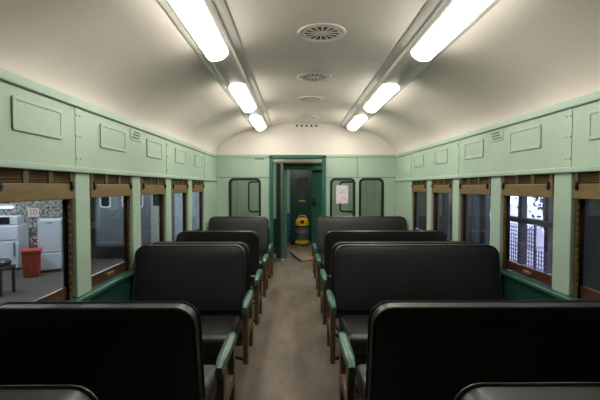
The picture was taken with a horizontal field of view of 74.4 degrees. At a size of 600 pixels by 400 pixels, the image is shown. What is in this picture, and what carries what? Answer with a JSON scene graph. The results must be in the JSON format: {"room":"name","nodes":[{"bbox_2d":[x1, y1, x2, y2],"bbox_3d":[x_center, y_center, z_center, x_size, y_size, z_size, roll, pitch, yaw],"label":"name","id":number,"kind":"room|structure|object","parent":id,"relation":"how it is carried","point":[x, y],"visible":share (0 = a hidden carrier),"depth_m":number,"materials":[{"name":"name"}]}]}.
{"room":"vehicle interior","nodes":[
{"label":"vehicle interior","id":0,"kind":"room"},
{"bbox_2d":[0,68,217,301],"bbox_3d":[-1.322,0.405,1.902,0.095,1.961,9.000,0,2,-1],"label":"wall","id":1,"kind":"structure","parent":0,"point":[42,127],"depth_m":2.42,"materials":[{"name":"green paint"}]},
{"bbox_2d":[0,168,74,202],"bbox_3d":[-1.302,-0.079,1.974,0.044,0.168,0.619,0,2,-1],"label":"shutter","id":2,"kind":"object","parent":1,"relation":"attached to","point":[16,185],"visible":0.8,"depth_m":1.94,"materials":[{"name":"beige wood"}]},
{"bbox_2d":[31,199,72,301],"bbox_3d":[-1.343,0.212,1.983,0.052,0.751,0.649,0,2,-1],"label":"window","id":3,"kind":"structure","parent":1,"relation":"in","point":[65,293],"depth_m":2.28,"materials":[{"name":"beige wood"}]},
{"bbox_2d":[90,196,130,287],"bbox_3d":[-1.351,0.184,2.786,0.052,0.751,0.649,0,2,-1],"label":"window","id":4,"kind":"structure","parent":1,"relation":"in","point":[97,278],"depth_m":3.07,"materials":[{"name":"beige wood"}]},
{"bbox_2d":[89,173,132,197],"bbox_3d":[-1.310,-0.107,2.776,0.044,0.168,0.619,0,2,-1],"label":"shutter","id":5,"kind":"object","parent":1,"relation":"attached to","point":[101,185],"visible":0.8,"depth_m":2.72,"materials":[{"name":"beige wood"}]},
{"bbox_2d":[140,177,166,194],"bbox_3d":[-1.318,-0.134,3.579,0.044,0.168,0.619,0,2,-1],"label":"shutter","id":6,"kind":"object","parent":1,"relation":"attached to","point":[148,185],"visible":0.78,"depth_m":3.53,"materials":[{"name":"beige wood"}]},
{"bbox_2d":[159,194,164,240],"bbox_3d":[-1.359,0.157,3.588,0.052,0.751,0.649,0,2,-1],"label":"window","id":7,"kind":"structure","parent":1,"relation":"in","point":[161,196],"depth_m":3.88,"materials":[{"name":"beige wood"}]},
{"bbox_2d":[172,193,186,240],"bbox_3d":[-1.367,0.130,4.391,0.052,0.751,0.649,0,2,-1],"label":"window","id":8,"kind":"structure","parent":1,"relation":"in","point":[184,194],"depth_m":4.68,"materials":[{"name":"beige wood"}]},
{"bbox_2d":[171,179,188,192],"bbox_3d":[-1.327,-0.162,4.381,0.044,0.168,0.619,0,2,-1],"label":"shutter","id":9,"kind":"object","parent":1,"relation":"attached to","point":[177,185],"visible":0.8,"depth_m":4.35,"materials":[{"name":"beige wood"}]},
{"bbox_2d":[192,180,204,191],"bbox_3d":[-1.335,-0.189,5.184,0.044,0.168,0.619,0,2,-1],"label":"shutter","id":10,"kind":"object","parent":1,"relation":"attached to","point":[197,185],"visible":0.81,"depth_m":5.16,"materials":[{"name":"beige wood"}]},
{"bbox_2d":[195,192,202,230],"bbox_3d":[-1.376,0.102,5.193,0.052,0.751,0.649,0,2,-1],"label":"window","id":11,"kind":"structure","parent":1,"relation":"in","point":[200,193],"depth_m":5.49,"materials":[{"name":"beige wood"}]},
{"bbox_2d":[227,242,355,399],"bbox_3d":[0.131,1.376,3.951,3.040,0.120,13.000,0,2,-1],"label":"floor","id":12,"kind":"structure","parent":0,"point":[289,355],"depth_m":3.58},
{"bbox_2d":[0,385,97,399],"bbox_3d":[-0.830,0.947,0.684,0.860,0.961,0.619,0,2,-1],"label":"seat","id":13,"kind":"object","parent":12,"relation":"on","point":[7,392],"visible":1,"depth_m":0.95,"materials":[{"name":"black leather"}]},
{"bbox_2d":[0,301,236,399],"bbox_3d":[-0.805,0.898,1.874,0.934,0.976,0.639,0,2,-1],"label":"seat","id":14,"kind":"object","parent":12,"relation":"on","point":[115,350],"visible":0.96,"depth_m":1.58,"materials":[{"name":"black leather"}]},
{"bbox_2d":[204,365,216,399],"bbox_3d":[-0.845,0.976,1.961,0.820,0.135,0.470,0,2,-1],"label":"seat cushion","id":15,"kind":"object","parent":14,"relation":"on","point":[209,370],"depth_m":2.02,"materials":[{"name":"black leather"}]},
{"bbox_2d":[132,244,253,399],"bbox_3d":[-0.815,0.857,2.872,0.934,0.991,0.639,0,2,-1],"label":"seat","id":16,"kind":"object","parent":12,"relation":"on","point":[208,277],"visible":0.68,"depth_m":3.03,"materials":[{"name":"black leather"}]},
{"bbox_2d":[201,315,240,355],"bbox_3d":[-0.853,0.948,2.791,0.820,0.135,0.470,0,2,-1],"label":"seat cushion","id":17,"kind":"object","parent":16,"relation":"on","point":[215,329],"depth_m":2.70,"materials":[{"name":"black leather"}]},
{"bbox_2d":[152,241,261,345],"bbox_3d":[-0.823,0.836,3.623,0.934,0.981,0.639,0,2,-1],"label":"seat","id":18,"kind":"object","parent":12,"relation":"on","point":[258,276],"visible":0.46,"depth_m":3.45,"materials":[{"name":"black leather"}]},
{"bbox_2d":[176,231,268,310],"bbox_3d":[-0.831,0.808,4.453,0.934,0.981,0.639,0,2,-1],"label":"seat","id":19,"kind":"object","parent":12,"relation":"on","point":[251,238],"visible":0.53,"depth_m":4.13,"materials":[{"name":"black leather"}]},
{"bbox_2d":[251,275,254,286],"bbox_3d":[-0.871,0.888,4.539,0.820,0.135,0.470,0,2,-1],"label":"seat cushion","id":20,"kind":"object","parent":19,"relation":"on","point":[252,276],"depth_m":4.31,"materials":[{"name":"black leather"}]},
{"bbox_2d":[208,216,272,294],"bbox_3d":[-0.841,0.756,5.450,0.934,1.016,0.639,0,2,-1],"label":"seat","id":21,"kind":"object","parent":12,"relation":"on","point":[259,224],"visible":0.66,"depth_m":5.63,"materials":[{"name":"black leather"}]},
{"bbox_2d":[259,256,263,270],"bbox_3d":[-0.879,0.860,5.369,0.820,0.135,0.470,0,2,-1],"label":"seat cushion","id":22,"kind":"object","parent":21,"relation":"on","point":[260,257],"depth_m":5.16,"materials":[{"name":"black leather"}]},
{"bbox_2d":[273,159,321,260],"bbox_3d":[-0.063,0.106,7.728,1.014,2.160,0.140,0,2,-1],"label":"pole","id":23,"kind":"object","parent":12,"relation":"on","point":[282,161],"visible":0.73,"depth_m":7.69,"materials":[{"name":"grey metal"}]},
{"bbox_2d":[290,215,309,245],"bbox_3d":[-0.005,0.742,9.832,0.501,0.745,0.482,0,2,-1],"label":"vacuum cleaner","id":24,"kind":"object","parent":12,"relation":"on","point":[302,225],"visible":1,"depth_m":9.65,"materials":[{"name":"yellow plastic"}]},
{"bbox_2d":[290,252,312,261],"bbox_3d":[0.077,1.148,8.156,0.602,0.046,1.099,0,2,-1],"label":"board","id":25,"kind":"object","parent":12,"relation":"on","point":[301,256],"visible":0.67,"depth_m":8.08,"materials":[{"name":"beige wood"}]},
{"bbox_2d":[312,216,406,277],"bbox_3d":[0.855,0.756,5.467,1.367,1.016,0.639,0,2,-1],"label":"seat","id":26,"kind":"object","parent":12,"relation":"on","point":[325,224],"visible":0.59,"depth_m":5.65,"materials":[{"name":"black leather"}]},
{"bbox_2d":[320,256,323,268],"bbox_3d":[0.894,0.859,5.387,1.253,0.135,0.470,0,2,-1],"label":"seat cushion","id":27,"kind":"object","parent":26,"relation":"on","point":[322,257],"depth_m":5.17,"materials":[{"name":"black leather"}]},
{"bbox_2d":[315,230,446,296],"bbox_3d":[0.865,0.807,4.470,1.367,0.981,0.639,0,2,-1],"label":"seat","id":28,"kind":"object","parent":12,"relation":"on","point":[331,237],"visible":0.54,"depth_m":4.15,"materials":[{"name":"black leather"}]},
{"bbox_2d":[327,275,330,286],"bbox_3d":[0.903,0.887,4.557,1.253,0.135,0.470,0,2,-1],"label":"seat cushion","id":29,"kind":"object","parent":28,"relation":"on","point":[328,276],"depth_m":4.32,"materials":[{"name":"black leather"}]},
{"bbox_2d":[320,241,476,333],"bbox_3d":[0.873,0.836,3.640,1.367,0.981,0.639,0,2,-1],"label":"seat","id":30,"kind":"object","parent":12,"relation":"on","point":[323,277],"visible":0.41,"depth_m":3.45,"materials":[{"name":"black leather"}]},
{"bbox_2d":[326,243,502,399],"bbox_3d":[0.881,0.856,2.889,1.367,0.991,0.639,0,2,-1],"label":"seat","id":31,"kind":"object","parent":12,"relation":"on","point":[366,276],"visible":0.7,"depth_m":3.05,"materials":[{"name":"black leather"}]},
{"bbox_2d":[339,315,368,354],"bbox_3d":[0.920,0.947,2.808,1.253,0.135,0.470,0,2,-1],"label":"seat cushion","id":32,"kind":"object","parent":31,"relation":"on","point":[355,327],"depth_m":2.70,"materials":[{"name":"black leather"}]},
{"bbox_2d":[338,300,599,399],"bbox_3d":[0.891,0.898,1.891,1.367,0.976,0.639,0,2,-1],"label":"seat","id":33,"kind":"object","parent":12,"relation":"on","point":[424,349],"visible":0.95,"depth_m":1.59,"materials":[{"name":"black leather"}]},
{"bbox_2d":[355,364,366,399],"bbox_3d":[0.929,0.976,1.979,1.253,0.135,0.470,0,2,-1],"label":"seat cushion","id":34,"kind":"object","parent":33,"relation":"on","point":[360,379],"depth_m":2.05,"materials":[{"name":"black leather"}]},
{"bbox_2d":[454,382,599,399],"bbox_3d":[0.941,0.946,0.702,1.292,0.961,0.619,0,2,-1],"label":"seat","id":35,"kind":"object","parent":12,"relation":"on","point":[512,390],"visible":1,"depth_m":0.96,"materials":[{"name":"black leather"}]},
{"bbox_2d":[0,0,599,154],"bbox_3d":[0.150,-0.858,1.898,3.020,0.575,9.050,0,2,-1],"label":"ceiling","id":36,"kind":"structure","parent":0,"point":[128,59],"depth_m":2.56,"materials":[{"name":"beige paint"}]},
{"bbox_2d":[157,0,271,130],"bbox_3d":[-0.549,-0.982,1.822,0.304,0.142,8.880,0,2,-1],"label":"ceiling light","id":37,"kind":"object","parent":36,"relation":"attached to","point":[208,27],"visible":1,"depth_m":2.57,"materials":[{"name":"paint"}]},
{"bbox_2d":[168,0,227,60],"bbox_3d":[-0.553,-0.970,2.203,0.143,0.092,0.940,0,2,-1],"label":"diffuser","id":38,"kind":"object","parent":37,"relation":"attached to","point":[198,17],"depth_m":2.15,"materials":[{"name":"white plastic"}]},
{"bbox_2d":[229,84,255,112],"bbox_3d":[-0.571,-1.032,4.032,0.143,0.092,1.000,0,2,-1],"label":"diffuser","id":39,"kind":"object","parent":37,"relation":"attached to","point":[243,94],"depth_m":3.87,"materials":[{"name":"white plastic"}]},
{"bbox_2d":[250,116,265,130],"bbox_3d":[-0.587,-1.085,5.571,0.143,0.092,0.880,0,2,-1],"label":"diffuser","id":40,"kind":"object","parent":37,"relation":"attached to","point":[259,123],"depth_m":5.44,"materials":[{"name":"white plastic"}]},
{"bbox_2d":[297,115,318,119],"bbox_3d":[0.111,-1.207,5.784,0.320,0.016,0.320,0,2,-1],"label":"ceiling vent","id":41,"kind":"object","parent":36,"relation":"in","point":[304,117],"visible":1,"depth_m":5.77,"materials":[{"name":"beige paint"}]},
{"bbox_2d":[299,116,315,118],"bbox_3d":[0.111,-1.205,5.784,0.260,0.012,0.260,0,2,-1],"label":"grille","id":42,"kind":"object","parent":41,"relation":"attached to","point":[300,117],"depth_m":5.77,"materials":[{"name":"beige paint"}]},
{"bbox_2d":[297,96,323,102],"bbox_3d":[0.123,-1.166,4.584,0.320,0.016,0.320,0,2,-1],"label":"ceiling vent","id":43,"kind":"object","parent":36,"relation":"in","point":[307,99],"visible":1,"depth_m":4.57,"materials":[{"name":"beige metal"}]},
{"bbox_2d":[299,97,321,101],"bbox_3d":[0.123,-1.164,4.584,0.260,0.012,0.260,0,2,-1],"label":"grille","id":44,"kind":"object","parent":43,"relation":"attached to","point":[301,99],"depth_m":4.57,"materials":[{"name":"beige paint"}]},
{"bbox_2d":[297,72,331,81],"bbox_3d":[0.133,-1.135,3.655,0.320,0.016,0.320,0,2,-1],"label":"ceiling vent","id":45,"kind":"object","parent":36,"relation":"in","point":[307,76],"visible":1,"depth_m":3.64,"materials":[{"name":"beige metal"}]},
{"bbox_2d":[300,74,327,80],"bbox_3d":[0.133,-1.133,3.655,0.260,0.012,0.260,0,2,-1],"label":"grille","id":46,"kind":"object","parent":45,"relation":"attached to","point":[303,77],"depth_m":3.66,"materials":[{"name":"beige metal"}]},
{"bbox_2d":[297,22,345,42],"bbox_3d":[0.143,-1.099,2.606,0.320,0.016,0.320,0,2,-1],"label":"ceiling vent","id":47,"kind":"object","parent":36,"relation":"in","point":[322,32],"visible":1,"depth_m":2.58,"materials":[{"name":"beige metal"}]},
{"bbox_2d":[302,25,341,40],"bbox_3d":[0.143,-1.097,2.606,0.260,0.012,0.260,0,2,-1],"label":"grille","id":48,"kind":"object","parent":47,"relation":"attached to","point":[310,32],"depth_m":2.59,"materials":[{"name":"beige metal"}]},
{"bbox_2d":[340,0,499,130],"bbox_3d":[0.836,-0.985,1.836,0.304,0.141,8.880,0,2,-1],"label":"ceiling light","id":49,"kind":"object","parent":36,"relation":"attached to","point":[440,23],"visible":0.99,"depth_m":2.59,"materials":[{"name":"paint"}]},
{"bbox_2d":[347,116,366,130],"bbox_3d":[0.798,-1.088,5.585,0.143,0.092,0.880,0,2,-1],"label":"diffuser","id":50,"kind":"object","parent":49,"relation":"attached to","point":[354,122],"depth_m":5.47,"materials":[{"name":"white plastic"}]},
{"bbox_2d":[364,85,398,112],"bbox_3d":[0.814,-1.036,4.045,0.143,0.092,1.000,0,2,-1],"label":"diffuser","id":51,"kind":"object","parent":49,"relation":"attached to","point":[380,94],"depth_m":3.91,"materials":[{"name":"white plastic"}]},
{"bbox_2d":[411,0,492,60],"bbox_3d":[0.832,-0.973,2.217,0.143,0.092,0.940,0,2,-1],"label":"diffuser","id":52,"kind":"object","parent":49,"relation":"attached to","point":[455,15],"depth_m":2.17,"materials":[{"name":"white plastic"}]},
{"bbox_2d":[216,123,395,255],"bbox_3d":[0.105,-0.004,6.422,2.900,2.470,0.066,0,2,-1],"label":"wall","id":53,"kind":"structure","parent":0,"point":[358,154],"depth_m":6.38,"materials":[{"name":"green paint"}]},
{"bbox_2d":[229,178,260,215],"bbox_3d":[-0.891,-0.007,6.418,0.521,0.699,0.075,0,2,-1],"label":"window","id":54,"kind":"structure","parent":53,"relation":"in","point":[232,179],"depth_m":6.38,"materials":[{"name":"black rubber"}]},
{"bbox_2d":[254,157,264,159],"bbox_3d":[-0.655,-0.673,6.368,0.180,0.040,0.012,0,2,-1],"label":"air vent","id":55,"kind":"object","parent":53,"relation":"in","point":[255,158],"depth_m":6.36,"materials":[{"name":"green metal"}]},
{"bbox_2d":[269,155,325,275],"bbox_3d":[-0.038,0.252,6.457,0.915,1.955,0.150,0,2,-1],"label":"door frame","id":56,"kind":"structure","parent":53,"relation":"in","point":[271,157],"depth_m":6.36,"materials":[{"name":"green paint"}]},
{"bbox_2d":[330,178,355,215],"bbox_3d":[0.692,-0.007,6.434,0.414,0.699,0.075,0,2,-1],"label":"window","id":57,"kind":"structure","parent":53,"relation":"in","point":[333,179],"depth_m":6.39,"materials":[{"name":"black rubber"}]},
{"bbox_2d":[336,185,347,202],"bbox_3d":[0.685,-0.093,6.417,0.196,0.297,0.006,0,2,-1],"label":"paper notice","id":58,"kind":"object","parent":57,"relation":"attached to","point":[341,190],"visible":1,"depth_m":6.41,"materials":[{"name":"white paper"}]},
{"bbox_2d":[359,178,383,215],"bbox_3d":[1.157,-0.007,6.439,0.409,0.699,0.075,0,2,-1],"label":"window","id":59,"kind":"structure","parent":53,"relation":"in","point":[362,179],"depth_m":6.40,"materials":[{"name":"black rubber"}]},
{"bbox_2d":[232,163,380,257],"bbox_3d":[0.085,0.062,8.433,3.020,2.200,3.950,0,2,-1],"label":"wall","id":60,"kind":"structure","parent":0,"point":[245,193],"depth_m":8.00,"materials":[{"name":"green paint"}]},
{"bbox_2d":[290,170,311,241],"bbox_3d":[0.051,0.143,10.310,0.610,1.910,0.124,0,2,-1],"label":"door","id":61,"kind":"structure","parent":60,"relation":"in","point":[300,180],"depth_m":10.31,"materials":[{"name":"green paint"}]},
{"bbox_2d":[312,170,321,255],"bbox_3d":[0.603,0.269,8.100,0.730,1.790,0.122,0,2,-1],"label":"door","id":62,"kind":"structure","parent":60,"relation":"in","point":[316,174],"depth_m":8.10,"materials":[{"name":"green paint"}]},
{"bbox_2d":[395,90,599,299],"bbox_3d":[1.623,0.404,1.931,0.095,1.961,9.000,0,2,-1],"label":"wall","id":63,"kind":"structure","parent":0,"point":[562,139],"depth_m":2.79,"materials":[{"name":"green paint"}]},
{"bbox_2d":[413,192,419,229],"bbox_3d":[1.610,0.101,5.224,0.052,0.751,0.649,0,2,-1],"label":"window","id":64,"kind":"structure","parent":63,"relation":"in","point":[414,193],"depth_m":5.52,"materials":[{"name":"beige wood"}]},
{"bbox_2d":[411,180,426,191],"bbox_3d":[1.569,-0.190,5.213,0.044,0.168,0.619,0,2,-1],"label":"shutter","id":65,"kind":"object","parent":63,"relation":"attached to","point":[417,185],"visible":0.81,"depth_m":5.18,"materials":[{"name":"brown fabric"}]},
{"bbox_2d":[431,179,452,192],"bbox_3d":[1.577,-0.163,4.411,0.044,0.168,0.619,0,2,-1],"label":"shutter","id":66,"kind":"object","parent":63,"relation":"attached to","point":[438,185],"visible":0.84,"depth_m":4.37,"materials":[{"name":"brown fabric"}]},
{"bbox_2d":[433,193,451,240],"bbox_3d":[1.618,0.129,4.421,0.052,0.751,0.649,0,2,-1],"label":"window","id":67,"kind":"structure","parent":63,"relation":"in","point":[434,194],"depth_m":4.71,"materials":[{"name":"beige wood"}]},
{"bbox_2d":[459,177,490,194],"bbox_3d":[1.585,-0.135,3.608,0.044,0.168,0.619,0,2,-1],"label":"shutter","id":68,"kind":"object","parent":63,"relation":"attached to","point":[477,185],"visible":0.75,"depth_m":3.56,"materials":[{"name":"beige wood"}]},
{"bbox_2d":[461,194,490,240],"bbox_3d":[1.627,0.156,3.619,0.052,0.751,0.649,0,2,-1],"label":"window","id":69,"kind":"structure","parent":63,"relation":"in","point":[463,196],"depth_m":3.91,"materials":[{"name":"beige wood"}]},
{"bbox_2d":[501,174,553,197],"bbox_3d":[1.594,-0.108,2.806,0.044,0.168,0.619,0,2,-1],"label":"shutter","id":70,"kind":"object","parent":63,"relation":"attached to","point":[537,185],"visible":0.83,"depth_m":2.75,"materials":[{"name":"beige wood"}]},
{"bbox_2d":[502,196,553,285],"bbox_3d":[1.635,0.183,2.816,0.052,0.751,0.649,0,2,-1],"label":"window","id":71,"kind":"structure","parent":63,"relation":"in","point":[540,276],"depth_m":3.06,"materials":[{"name":"beige wood"}]},
{"bbox_2d":[573,199,599,299],"bbox_3d":[1.643,0.211,2.014,0.052,0.751,0.649,0,2,-1],"label":"window","id":72,"kind":"structure","parent":63,"relation":"in","point":[579,291],"depth_m":2.31,"materials":[{"name":"beige wood"}]},
{"bbox_2d":[573,171,599,199],"bbox_3d":[1.602,-0.080,2.003,0.044,0.168,0.619,0,2,-1],"label":"shutter","id":73,"kind":"object","parent":63,"relation":"attached to","point":[586,185],"visible":0.84,"depth_m":2.20,"materials":[{"name":"beige wood"}]},
{"label":"outside","id":74,"kind":"structure","parent":0,"visible":0},
{"bbox_2d":[490,204,550,274],"bbox_3d":[17.117,1.208,18.226,25.400,0.100,44.000,0,2,-1],"label":"yard","id":75,"kind":"structure","parent":74,"point":[513,207],"depth_m":18.51,"materials":[{"name":"white"}]},
{"bbox_2d":[514,197,544,219],"bbox_3d":[8.188,-0.601,13.066,2.340,3.908,1.953,0,2,-1],"label":"tree","id":76,"kind":"object","parent":75,"relation":"on","point":[541,198],"visible":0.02,"depth_m":13.20,"materials":[{"name":"grey plant"}]},
{"bbox_2d":[509,223,551,274],"bbox_3d":[4.869,1.011,8.039,0.049,0.990,2.749,0,2,-1],"label":"mesh fence","id":77,"kind":"object","parent":75,"relation":"on","point":[534,250],"visible":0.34,"depth_m":8.38,"materials":[{"name":"metal"}]},
{"bbox_2d":[517,197,544,227],"bbox_3d":[6.408,-0.372,9.377,2.356,3.700,2.594,0,2,-1],"label":"tree","id":78,"kind":"object","parent":75,"relation":"on","point":[537,198],"visible":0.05,"depth_m":10.07,"materials":[{"name":"grey plant"}]},
{"bbox_2d":[510,196,553,272],"bbox_3d":[5.118,0.036,8.158,0.160,2.930,3.800,0,2,-1],"label":"pergola","id":79,"kind":"object","parent":75,"relation":"on","point":[547,223],"visible":0.09,"depth_m":8.30,"materials":[{"name":"grey metal"}]},
{"bbox_2d":[527,226,543,247],"bbox_3d":[6.883,1.060,11.713,0.763,0.641,0.600,1,2,28],"label":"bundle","id":80,"kind":"object","parent":75,"relation":"on","point":[540,231],"visible":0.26,"depth_m":11.38,"materials":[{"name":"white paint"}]},
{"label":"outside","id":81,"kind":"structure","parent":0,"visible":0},
{"bbox_2d":[0,228,123,304],"bbox_3d":[-3.261,1.605,6.026,15.600,0.100,22.000,0,2,-1],"label":"floor","id":82,"kind":"structure","parent":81,"point":[102,258],"depth_m":7.56,"materials":[{"name":"concrete"}]},
{"bbox_2d":[0,258,15,296],"bbox_3d":[-4.945,1.250,6.447,0.400,0.580,0.400,0,2,-1],"label":"stool","id":83,"kind":"object","parent":82,"relation":"on","point":[5,263],"visible":1,"depth_m":6.42,"materials":[{"name":"black plastic"}]},
{"bbox_2d":[0,258,11,266],"bbox_3d":[-4.945,1.021,6.439,0.400,0.120,0.400,0,2,-1],"label":"cushion","id":84,"kind":"object","parent":83,"relation":"on","point":[4,262],"depth_m":6.42,"materials":[{"name":"black plastic"}]},
{"bbox_2d":[0,223,28,267],"bbox_3d":[-6.333,0.986,8.485,0.680,0.910,0.620,-1,2,-15],"label":"base cabinet","id":85,"kind":"object","parent":82,"relation":"on","point":[13,238],"visible":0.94,"depth_m":8.29,"materials":[{"name":"white metal"}]},
{"bbox_2d":[0,215,23,224],"bbox_3d":[-6.264,0.437,8.450,0.500,0.190,0.355,-1,2,-15],"label":"microwave oven","id":86,"kind":"object","parent":85,"relation":"on","point":[8,219],"visible":0.99,"depth_m":8.33,"materials":[{"name":"white metal"}]},
{"bbox_2d":[20,247,42,277],"bbox_3d":[-5.248,1.227,7.734,0.336,0.540,0.336,-1,2,-29],"label":"plastic bin","id":87,"kind":"object","parent":82,"relation":"on","point":[31,257],"visible":1,"depth_m":7.61,"materials":[{"name":"red plastic"}]},
{"bbox_2d":[37,218,61,272],"bbox_3d":[-5.225,0.938,8.269,0.400,1.080,0.476,-1,2,-29],"label":"freezer","id":88,"kind":"object","parent":82,"relation":"on","point":[49,229],"visible":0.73,"depth_m":8.08,"materials":[{"name":"white metal"}]},
{"bbox_2d":[94,192,198,246],"bbox_3d":[-3.475,-0.368,12.368,2.900,3.408,6.185,0,2,-1],"label":"carriage","id":89,"kind":"object","parent":82,"relation":"on","point":[108,211],"visible":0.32,"depth_m":9.32,"materials":[{"name":"grey paint"}]},
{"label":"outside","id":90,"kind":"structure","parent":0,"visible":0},
{"bbox_2d":[0,200,62,263],"bbox_3d":[-7.966,-0.501,8.958,6.050,3.910,0.100,0,2,-1],"label":"wall","id":91,"kind":"structure","parent":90,"point":[48,208],"depth_m":8.95,"materials":[{"name":"stone"}]},
{"bbox_2d":[0,204,14,207],"bbox_3d":[-6.955,0.135,8.870,1.070,0.086,0.080,0,2,-1],"label":"lamp","id":92,"kind":"object","parent":91,"relation":"attached to","point":[0,204],"visible":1,"depth_m":8.84,"materials":[{"name":"white ceramic"}]},
{"bbox_2d":[28,208,38,216],"bbox_3d":[-6.041,0.285,8.941,0.240,0.200,0.023,0,2,-1],"label":"wall sign","id":93,"kind":"object","parent":91,"relation":"attached to","point":[32,212],"visible":1,"depth_m":8.94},
{"bbox_2d":[30,237,37,243],"bbox_3d":[-6.011,0.924,8.963,0.200,0.160,0.022,0,2,-1],"label":"wall sign","id":94,"kind":"object","parent":91,"relation":"attached to","point":[34,240],"visible":0.88,"depth_m":8.96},
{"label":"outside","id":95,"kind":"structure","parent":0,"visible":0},
{"bbox_2d":[90,192,599,290],"bbox_3d":[-3.261,-1.098,5.933,15.600,5.310,22.000,0,2,-1],"label":"wall","id":96,"kind":"structure","parent":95,"point":[477,206],"depth_m":9.56,"materials":[{"name":"grey paint"}]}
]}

